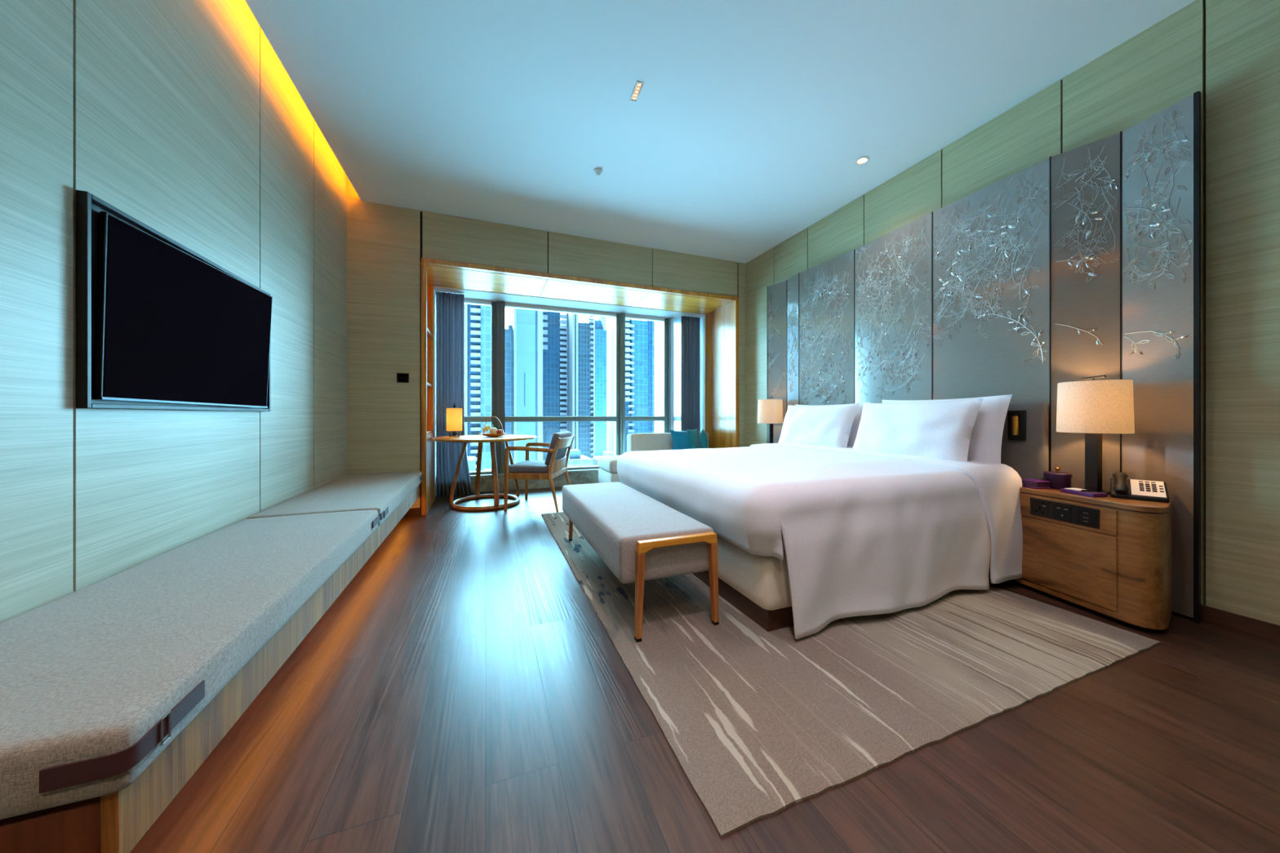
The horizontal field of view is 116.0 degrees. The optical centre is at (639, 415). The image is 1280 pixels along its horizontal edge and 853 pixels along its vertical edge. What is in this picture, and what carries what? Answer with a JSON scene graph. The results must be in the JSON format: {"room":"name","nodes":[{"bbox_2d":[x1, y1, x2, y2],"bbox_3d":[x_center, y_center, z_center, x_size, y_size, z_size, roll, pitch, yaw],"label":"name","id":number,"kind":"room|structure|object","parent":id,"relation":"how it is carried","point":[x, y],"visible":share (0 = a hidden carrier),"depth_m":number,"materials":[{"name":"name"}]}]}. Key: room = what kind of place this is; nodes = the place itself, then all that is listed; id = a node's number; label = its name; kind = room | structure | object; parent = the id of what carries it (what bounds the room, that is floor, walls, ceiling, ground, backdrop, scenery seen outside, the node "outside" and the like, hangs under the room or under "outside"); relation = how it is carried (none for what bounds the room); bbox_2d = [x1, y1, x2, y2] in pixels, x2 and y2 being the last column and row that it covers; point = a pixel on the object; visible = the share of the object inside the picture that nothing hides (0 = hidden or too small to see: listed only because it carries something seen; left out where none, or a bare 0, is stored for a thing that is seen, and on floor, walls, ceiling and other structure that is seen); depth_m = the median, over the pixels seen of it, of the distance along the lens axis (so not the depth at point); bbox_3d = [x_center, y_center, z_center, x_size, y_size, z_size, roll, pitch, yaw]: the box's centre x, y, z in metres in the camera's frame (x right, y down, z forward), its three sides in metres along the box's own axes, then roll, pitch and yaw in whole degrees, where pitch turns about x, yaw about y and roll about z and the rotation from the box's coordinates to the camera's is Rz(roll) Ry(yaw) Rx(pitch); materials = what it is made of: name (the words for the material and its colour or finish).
{"room":"hotel room","nodes":[
{"label":"hotel room","id":0,"kind":"room"},
{"bbox_2d":[0,0,346,623],"bbox_3d":[-1.650,-0.630,0.832,0.100,3.200,6.140,0,0,-21],"label":"wall","id":1,"kind":"structure","parent":0,"point":[183,117],"depth_m":1.52,"materials":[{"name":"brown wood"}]},
{"bbox_2d":[75,189,272,411],"bbox_3d":[-1.928,-0.362,1.789,0.070,0.680,1.145,0,0,-21],"label":"television","id":2,"kind":"object","parent":1,"relation":"attached to","point":[161,325],"visible":1,"depth_m":1.51,"materials":[{"name":"black metal"}]},
{"bbox_2d":[420,287,436,512],"bbox_3d":[-2.693,-0.310,4.422,0.755,2.560,1.310,0,0,-21],"label":"wall","id":3,"kind":"structure","parent":0,"point":[430,443],"depth_m":4.57,"materials":[{"name":"brown wood"}]},
{"bbox_2d":[426,284,433,434],"bbox_3d":[-2.405,-0.642,4.217,0.345,1.675,0.640,0,0,-21],"label":"shelf unit","id":4,"kind":"object","parent":3,"relation":"attached to","point":[429,287],"visible":0.23,"depth_m":4.54,"materials":[{"name":"brown wood"}]},
{"bbox_2d":[346,176,745,508],"bbox_3d":[-0.669,-0.630,4.495,4.565,3.200,0.090,0,0,-21],"label":"wall","id":5,"kind":"structure","parent":0,"point":[386,244],"depth_m":3.85,"materials":[{"name":"brown wood"}]},
{"bbox_2d":[396,373,408,382],"bbox_3d":[-2.267,-0.358,3.824,0.100,0.090,0.014,0,0,-21],"label":"light switch","id":6,"kind":"object","parent":5,"relation":"attached to","point":[401,377],"visible":1,"depth_m":3.82,"materials":[{"name":"black plastic"}]},
{"bbox_2d":[403,507,421,516],"bbox_3d":[-2.403,0.932,3.773,0.600,0.075,0.014,0,0,-21],"label":"baseboard","id":7,"kind":"structure","parent":5,"relation":"attached to","point":[414,511],"depth_m":3.85,"materials":[{"name":"brown wood"}]},
{"bbox_2d":[421,257,738,515],"bbox_3d":[-0.431,-0.280,4.556,3.637,2.500,0.068,0,0,-21],"label":"trim","id":8,"kind":"structure","parent":5,"relation":"attached to","point":[424,261],"depth_m":4.20,"materials":[{"name":"brown wood"}]},
{"bbox_2d":[420,261,733,314],"bbox_3d":[-0.648,-1.496,4.878,4.100,0.028,0.690,0,0,-21],"label":"ceiling","id":9,"kind":"structure","parent":0,"point":[437,276],"depth_m":4.77,"materials":[{"name":"brown wood"}]},
{"bbox_2d":[129,487,1279,852],"bbox_3d":[0.243,1.045,2.130,4.965,0.150,7.800,0,0,-21],"label":"floor","id":10,"kind":"structure","parent":0,"point":[464,691],"depth_m":1.15,"materials":[{"name":"brown wood"}]},
{"bbox_2d":[0,484,420,852],"bbox_3d":[-1.795,0.811,2.179,0.592,0.318,3.414,0,0,-21],"label":"bench","id":11,"kind":"object","parent":10,"relation":"on","point":[116,822],"visible":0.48,"depth_m":0.81,"materials":[{"name":"brown wood"}]},
{"bbox_2d":[0,509,379,819],"bbox_3d":[-1.474,0.595,1.390,0.625,0.127,1.755,0,0,-21],"label":"bench cushion","id":12,"kind":"object","parent":11,"relation":"on","point":[97,680],"visible":1,"depth_m":0.93,"materials":[{"name":"fabric"}]},
{"bbox_2d":[247,471,422,526],"bbox_3d":[-2.093,0.595,2.995,0.625,0.127,1.689,0,0,-21],"label":"bench cushion","id":13,"kind":"object","parent":11,"relation":"on","point":[383,492],"visible":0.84,"depth_m":2.66,"materials":[{"name":"fabric"}]},
{"bbox_2d":[431,434,536,511],"bbox_3d":[-1.685,0.602,4.388,1.072,0.734,1.072,0,0,-21],"label":"round table","id":14,"kind":"object","parent":10,"relation":"on","point":[465,439],"visible":0.93,"depth_m":4.18,"materials":[{"name":"brown wood"}]},
{"bbox_2d":[446,403,462,436],"bbox_3d":[-2.038,0.049,4.391,0.160,0.372,0.160,0,0,-21],"label":"table lamp","id":15,"kind":"object","parent":14,"relation":"on","point":[454,415],"visible":0.98,"depth_m":4.33,"materials":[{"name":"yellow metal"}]},
{"bbox_2d":[480,416,506,436],"bbox_3d":[-1.606,0.121,4.375,0.276,0.221,0.276,0,0,-21],"label":"fruit basket","id":16,"kind":"object","parent":14,"relation":"on","point":[486,434],"visible":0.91,"depth_m":4.34,"materials":[{"name":"brown wicker"}]},
{"bbox_2d":[489,427,497,434],"bbox_3d":[-1.591,0.171,4.349,0.084,0.079,0.084,0,0,-21],"label":"melon","id":17,"kind":"object","parent":16,"relation":"in","point":[493,430],"visible":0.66,"depth_m":4.32,"materials":[{"name":"beige food"}]},
{"bbox_2d":[492,424,499,430],"bbox_3d":[-1.586,0.145,4.407,0.085,0.090,0.084,0,0,-21],"label":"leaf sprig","id":18,"kind":"object","parent":16,"relation":"in","point":[498,425],"visible":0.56,"depth_m":4.39,"materials":[{"name":"green plant"}]},
{"bbox_2d":[496,429,502,433],"bbox_3d":[-1.530,0.181,4.351,0.060,0.056,0.060,0,0,-21],"label":"apple","id":19,"kind":"object","parent":16,"relation":"in","point":[499,431],"visible":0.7,"depth_m":4.33,"materials":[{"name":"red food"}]},
{"bbox_2d":[503,431,574,512],"bbox_3d":[-1.053,0.575,4.316,0.603,0.794,0.630,0,0,5],"label":"armchair","id":20,"kind":"object","parent":10,"relation":"on","point":[555,464],"visible":1,"depth_m":4.05,"materials":[{"name":"brown wood"}]},
{"bbox_2d":[508,460,548,473],"bbox_3d":[-1.114,0.554,4.321,0.475,0.088,0.544,0,0,5],"label":"seat cushion","id":21,"kind":"object","parent":20,"relation":"on","point":[526,466],"depth_m":4.06,"materials":[{"name":"grey fabric"}]},
{"bbox_2d":[544,431,571,466],"bbox_3d":[-0.873,0.347,4.300,0.158,0.338,0.524,0,0,5],"label":"cushion","id":22,"kind":"object","parent":20,"relation":"on","point":[560,460],"depth_m":4.17,"materials":[{"name":"grey fabric"}]},
{"bbox_2d":[597,431,708,483],"bbox_3d":[0.283,0.608,5.355,1.600,0.725,0.610,0,0,-21],"label":"daybed","id":23,"kind":"object","parent":10,"relation":"on","point":[607,472],"visible":0.23,"depth_m":5.33,"materials":[{"name":"grey fabric"}]},
{"bbox_2d":[670,429,693,449],"bbox_3d":[0.585,0.370,5.434,0.362,0.352,0.151,0,0,-21],"label":"throw pillow","id":24,"kind":"object","parent":23,"relation":"on","point":[680,441],"visible":0.7,"depth_m":5.37,"materials":[{"name":"teal fabric"}]},
{"bbox_2d":[686,428,700,448],"bbox_3d":[0.748,0.360,5.539,0.151,0.354,0.365,0,0,24],"label":"throw pillow","id":25,"kind":"object","parent":23,"relation":"on","point":[693,436],"visible":0.69,"depth_m":5.43,"materials":[{"name":"teal fabric"}]},
{"bbox_2d":[698,429,709,448],"bbox_3d":[0.896,0.370,5.575,0.147,0.356,0.360,0,0,10],"label":"throw pillow","id":26,"kind":"object","parent":23,"relation":"on","point":[703,438],"visible":0.8,"depth_m":5.43,"materials":[{"name":"teal fabric"}]},
{"bbox_2d":[541,511,1160,838],"bbox_3d":[0.622,0.963,2.801,2.173,0.014,3.206,0,0,-21],"label":"area rug","id":27,"kind":"object","parent":10,"relation":"on","point":[759,723],"visible":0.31,"depth_m":1.48,"materials":[{"name":"beige carpet"}]},
{"bbox_2d":[562,481,719,642],"bbox_3d":[-0.120,0.736,2.441,0.465,0.440,1.498,0,0,-21],"label":"bench","id":28,"kind":"object","parent":27,"relation":"on","point":[639,537],"visible":1,"depth_m":1.84,"materials":[{"name":"fabric"}]},
{"bbox_2d":[692,531,990,631],"bbox_3d":[1.076,0.645,2.933,1.858,0.622,1.875,0,0,-21],"label":"bed","id":29,"kind":"object","parent":27,"relation":"on","point":[757,585],"visible":0.03,"depth_m":1.81,"materials":[{"name":"beige fabric"}]},
{"bbox_2d":[777,403,859,448],"bbox_3d":[1.536,0.120,3.545,0.240,0.442,0.803,0,0,-21],"label":"bed pillow","id":30,"kind":"object","parent":29,"relation":"on","point":[830,425],"visible":0.84,"depth_m":3.40,"materials":[{"name":"fabric"}]},
{"bbox_2d":[617,443,1023,639],"bbox_3d":[0.966,0.594,2.873,1.813,0.692,2.051,0,0,-21],"label":"duvet","id":31,"kind":"object","parent":29,"relation":"on","point":[864,533],"visible":0.94,"depth_m":1.97,"materials":[{"name":"fabric"}]},
{"bbox_2d":[795,401,870,445],"bbox_3d":[1.684,0.120,3.639,0.194,0.460,0.823,0,0,-21],"label":"bed pillow","id":32,"kind":"object","parent":29,"relation":"on","point":[856,421],"visible":0.07,"depth_m":3.32,"materials":[{"name":"fabric"}]},
{"bbox_2d":[852,398,983,462],"bbox_3d":[1.840,0.120,2.756,0.236,0.442,0.820,0,0,-21],"label":"bed pillow","id":33,"kind":"object","parent":29,"relation":"on","point":[941,430],"visible":0.83,"depth_m":2.61,"materials":[{"name":"fabric"}]},
{"bbox_2d":[881,394,1012,463],"bbox_3d":[2.020,0.110,2.761,0.194,0.470,0.863,0,0,-21],"label":"bed pillow","id":34,"kind":"object","parent":29,"relation":"on","point":[985,442],"visible":0.19,"depth_m":2.42,"materials":[{"name":"fabric"}]},
{"bbox_2d":[1000,401,1048,479],"bbox_3d":[1.969,0.415,3.278,0.057,0.990,2.090,0,0,-21],"label":"headboard","id":35,"kind":"object","parent":29,"relation":"attached to","point":[1029,458],"visible":0.11,"depth_m":2.35,"materials":[{"name":"grey fabric"}]},
{"bbox_2d":[1007,410,1026,440],"bbox_3d":[2.256,0.060,2.402,0.040,0.180,0.084,0,0,-21],"label":"light","id":36,"kind":"object","parent":35,"relation":"attached to","point":[1016,420],"visible":1,"depth_m":2.39,"materials":[{"name":"black"}]},
{"bbox_2d":[766,90,1200,623],"bbox_3d":[2.066,-0.270,3.279,0.107,2.476,3.032,0,0,-22],"label":"wall panel","id":37,"kind":"object","parent":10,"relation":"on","point":[1074,264],"visible":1,"depth_m":2.32,"materials":[{"name":"paint"}]},
{"bbox_2d":[1014,487,1172,629],"bbox_3d":[2.307,0.680,2.054,0.343,0.550,0.554,0,0,-21],"label":"nightstand","id":38,"kind":"object","parent":10,"relation":"on","point":[1109,557],"visible":0.81,"depth_m":1.91,"materials":[{"name":"brown wood"}]},
{"bbox_2d":[1022,478,1050,488],"bbox_3d":[2.214,0.384,2.246,0.082,0.042,0.099,0,0,-8],"label":"box","id":39,"kind":"object","parent":38,"relation":"on","point":[1028,482],"visible":0.84,"depth_m":2.21,"materials":[{"name":"purple"}]},
{"bbox_2d":[1031,499,1048,516],"bbox_3d":[2.143,0.495,2.144,0.002,0.077,0.076,0,0,-10],"label":"socket","id":40,"kind":"object","parent":38,"relation":"attached to","point":[1039,507],"depth_m":2.14,"materials":[{"name":"black plastic"}]},
{"bbox_2d":[1043,466,1072,489],"bbox_3d":[2.326,0.346,2.229,0.112,0.117,0.112,0,0,-21],"label":"lidded jar","id":41,"kind":"object","parent":38,"relation":"on","point":[1059,480],"visible":0.87,"depth_m":2.19,"materials":[{"name":"purple"}]},
{"bbox_2d":[1053,502,1071,521],"bbox_3d":[2.160,0.495,2.047,0.002,0.077,0.076,0,0,-10],"label":"socket","id":42,"kind":"object","parent":38,"relation":"attached to","point":[1062,512],"depth_m":2.05,"materials":[{"name":"black plastic"}]},
{"bbox_2d":[1060,488,1107,497],"bbox_3d":[2.269,0.394,2.048,0.082,0.022,0.151,0,0,-4],"label":"tray","id":43,"kind":"object","parent":38,"relation":"on","point":[1071,491],"visible":0.95,"depth_m":2.02,"materials":[{"name":"purple"}]},
{"bbox_2d":[1080,489,1095,491],"bbox_3d":[2.270,0.381,2.026,0.066,0.008,0.008,0,0,-1],"label":"pen","id":44,"kind":"object","parent":43,"relation":"in","point":[1081,490],"visible":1,"depth_m":2.02,"materials":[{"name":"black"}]},
{"bbox_2d":[1076,507,1096,526],"bbox_3d":[2.177,0.495,1.952,0.002,0.077,0.076,0,0,-10],"label":"light switch","id":45,"kind":"object","parent":38,"relation":"attached to","point":[1086,517],"depth_m":1.95,"materials":[{"name":"black plastic"}]},
{"bbox_2d":[1056,374,1134,493],"bbox_3d":[2.363,0.100,2.084,0.270,0.611,0.270,0,0,-21],"label":"bedside lamp","id":46,"kind":"object","parent":38,"relation":"on","point":[1093,408],"visible":0.88,"depth_m":2.02,"materials":[{"name":"beige fabric"}]},
{"bbox_2d":[1097,472,1169,502],"bbox_3d":[2.421,0.348,1.974,0.177,0.114,0.224,0,0,-41],"label":"telephone","id":47,"kind":"object","parent":38,"relation":"on","point":[1122,487],"visible":0.89,"depth_m":1.94,"materials":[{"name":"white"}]},
{"label":"nightstand","id":48,"kind":"object","parent":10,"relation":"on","visible":0},
{"bbox_2d":[757,396,782,443],"bbox_3d":[1.447,0.100,4.448,0.270,0.611,0.270,0,0,-21],"label":"bedside lamp","id":49,"kind":"object","parent":48,"relation":"on","point":[770,411],"visible":0.91,"depth_m":4.34,"materials":[{"name":"beige fabric"}]},
{"bbox_2d":[699,302,733,448],"bbox_3d":[1.205,-0.310,5.925,0.490,2.560,1.310,0,0,-21],"label":"wall","id":50,"kind":"structure","parent":0,"point":[719,322],"depth_m":5.56,"materials":[{"name":"brown wood"}]},
{"bbox_2d":[435,468,598,493],"bbox_3d":[-0.850,0.863,5.653,3.600,0.215,0.340,0,0,-21],"label":"trim","id":51,"kind":"structure","parent":50,"relation":"attached to","point":[588,476],"depth_m":5.31,"materials":[{"name":"wood"}]},
{"bbox_2d":[464,298,671,475],"bbox_3d":[-0.868,-0.353,5.622,3.665,2.246,0.185,0,0,-21],"label":"window","id":52,"kind":"structure","parent":50,"relation":"in","point":[498,308],"depth_m":5.66,"materials":[{"name":"grey"}]},
{"bbox_2d":[433,286,705,318],"bbox_3d":[-0.767,-1.533,5.535,4.450,0.114,0.620,0,0,-21],"label":"trim","id":53,"kind":"structure","parent":50,"relation":"attached to","point":[468,294],"depth_m":5.30,"materials":[{"name":"white paint"}]},
{"bbox_2d":[436,291,472,496],"bbox_3d":[-2.231,-0.253,4.831,0.398,2.434,0.074,0,0,-21],"label":"curtain","id":54,"kind":"object","parent":53,"relation":"hanging from","point":[450,306],"visible":0.88,"depth_m":4.81,"materials":[{"name":"fabric"}]},
{"bbox_2d":[671,316,680,431],"bbox_3d":[0.668,-0.362,6.055,0.442,2.215,0.045,0,0,-21],"label":"sheer curtain","id":55,"kind":"object","parent":53,"relation":"hanging from","point":[675,322],"visible":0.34,"depth_m":6.01,"materials":[{"name":"white fabric"}]},
{"bbox_2d":[680,315,700,431],"bbox_3d":[0.755,-0.253,5.961,0.310,2.434,0.076,0,0,-23],"label":"curtain","id":56,"kind":"object","parent":53,"relation":"hanging from","point":[690,326],"visible":0.69,"depth_m":5.95,"materials":[{"name":"fabric"}]},
{"bbox_2d":[244,0,1195,263],"bbox_3d":[0.685,-2.020,1.555,4.553,0.060,6.410,0,0,-21],"label":"ceiling","id":57,"kind":"structure","parent":0,"point":[749,122],"depth_m":2.46,"materials":[{"name":"white paint"}]},
{"bbox_2d":[593,168,602,175],"bbox_3d":[-0.341,-1.972,3.254,0.072,0.037,0.072,0,0,-21],"label":"ceiling detector","id":58,"kind":"object","parent":57,"relation":"attached to","point":[597,171],"visible":1,"depth_m":3.24,"materials":[{"name":"white paint"}]},
{"bbox_2d":[630,80,644,102],"bbox_3d":[-0.020,-1.988,2.457,0.044,0.004,0.150,0,0,-18],"label":"recessed light","id":59,"kind":"object","parent":57,"relation":"in","point":[637,88],"visible":1,"depth_m":2.45,"materials":[{"name":"white paint"}]},
{"bbox_2d":[854,155,869,164],"bbox_3d":[1.733,-1.987,3.122,0.104,0.006,0.104,0,0,-21],"label":"recessed light","id":60,"kind":"object","parent":57,"relation":"in","point":[862,160],"visible":1,"depth_m":3.12,"materials":[{"name":"white paint"}]},
{"bbox_2d":[745,0,1279,625],"bbox_3d":[2.516,-0.510,2.438,0.100,2.960,6.140,0,0,-21],"label":"wall","id":61,"kind":"structure","parent":0,"point":[1228,51],"depth_m":1.86,"materials":[{"name":"brown wood"}]},
{"bbox_2d":[1200,604,1279,642],"bbox_3d":[3.112,0.935,0.739,0.014,0.070,2.540,0,0,-21],"label":"baseboard","id":62,"kind":"structure","parent":61,"relation":"attached to","point":[1255,627],"depth_m":1.79,"materials":[{"name":"brown wood"}]},
{"label":"outside","id":63,"kind":"structure","parent":0,"visible":0},
{"bbox_2d":[594,422,661,457],"bbox_3d":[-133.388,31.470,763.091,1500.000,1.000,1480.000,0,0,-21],"label":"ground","id":64,"kind":"structure","parent":63,"point":[657,425],"depth_m":859.04,"materials":[{"name":"white"}]},
{"bbox_2d":[466,456,475,471],"bbox_3d":[-55.868,21.017,125.474,7.562,19.905,14.000,0,0,-21],"label":"building","id":65,"kind":"structure","parent":64,"relation":"on","point":[471,460],"depth_m":120.18,"materials":[{"name":"white concrete"}]},
{"bbox_2d":[464,303,491,471],"bbox_3d":[-68.921,-11.800,170.737,13.340,85.540,23.800,0,0,-21],"label":"apartment tower","id":66,"kind":"structure","parent":64,"relation":"on","point":[477,318],"depth_m":160.54,"materials":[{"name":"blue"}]},
{"bbox_2d":[505,324,513,465],"bbox_3d":[-69.274,-6.925,208.540,4.536,75.790,26.000,0,0,-21],"label":"apartment tower","id":67,"kind":"structure","parent":64,"relation":"on","point":[509,331],"depth_m":196.66,"materials":[{"name":"blue glass"}]},
{"bbox_2d":[511,307,542,463],"bbox_3d":[-59.893,-14.030,209.691,13.473,90.000,30.600,0,0,-21],"label":"apartment tower","id":68,"kind":"structure","parent":64,"relation":"on","point":[527,324],"depth_m":196.13,"materials":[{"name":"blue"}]},
{"bbox_2d":[542,311,568,460],"bbox_3d":[-53.326,-14.730,240.623,14.175,91.400,31.600,0,0,-21],"label":"apartment tower","id":69,"kind":"structure","parent":64,"relation":"on","point":[555,331],"depth_m":227.29,"materials":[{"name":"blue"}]},
{"bbox_2d":[564,448,593,466],"bbox_3d":[-21.355,20.971,127.690,9.650,19.998,14.000,0,0,-21],"label":"building","id":70,"kind":"structure","parent":64,"relation":"on","point":[575,459],"depth_m":122.67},
{"bbox_2d":[568,313,594,458],"bbox_3d":[-36.117,-14.030,233.324,12.420,90.000,30.600,0,0,-21],"label":"apartment tower","id":71,"kind":"structure","parent":64,"relation":"on","point":[580,335],"depth_m":220.51,"materials":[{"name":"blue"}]},
{"bbox_2d":[594,315,607,456],"bbox_3d":[-37.123,-25.285,324.890,9.990,112.510,41.000,0,0,-21],"label":"apartment tower","id":72,"kind":"structure","parent":64,"relation":"on","point":[600,331],"depth_m":306.75,"materials":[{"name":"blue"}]},
{"bbox_2d":[591,451,613,466],"bbox_3d":[-9.884,21.329,128.514,7.644,19.283,14.000,0,0,-21],"label":"building","id":73,"kind":"structure","parent":64,"relation":"on","point":[605,453],"depth_m":128.22,"materials":[{"name":"white concrete"}]},
{"bbox_2d":[608,318,654,452],"bbox_3d":[-5.388,-14.030,215.911,17.820,90.000,31.200,0,0,-21],"label":"apartment tower","id":74,"kind":"structure","parent":64,"relation":"on","point":[639,334],"depth_m":203.44,"materials":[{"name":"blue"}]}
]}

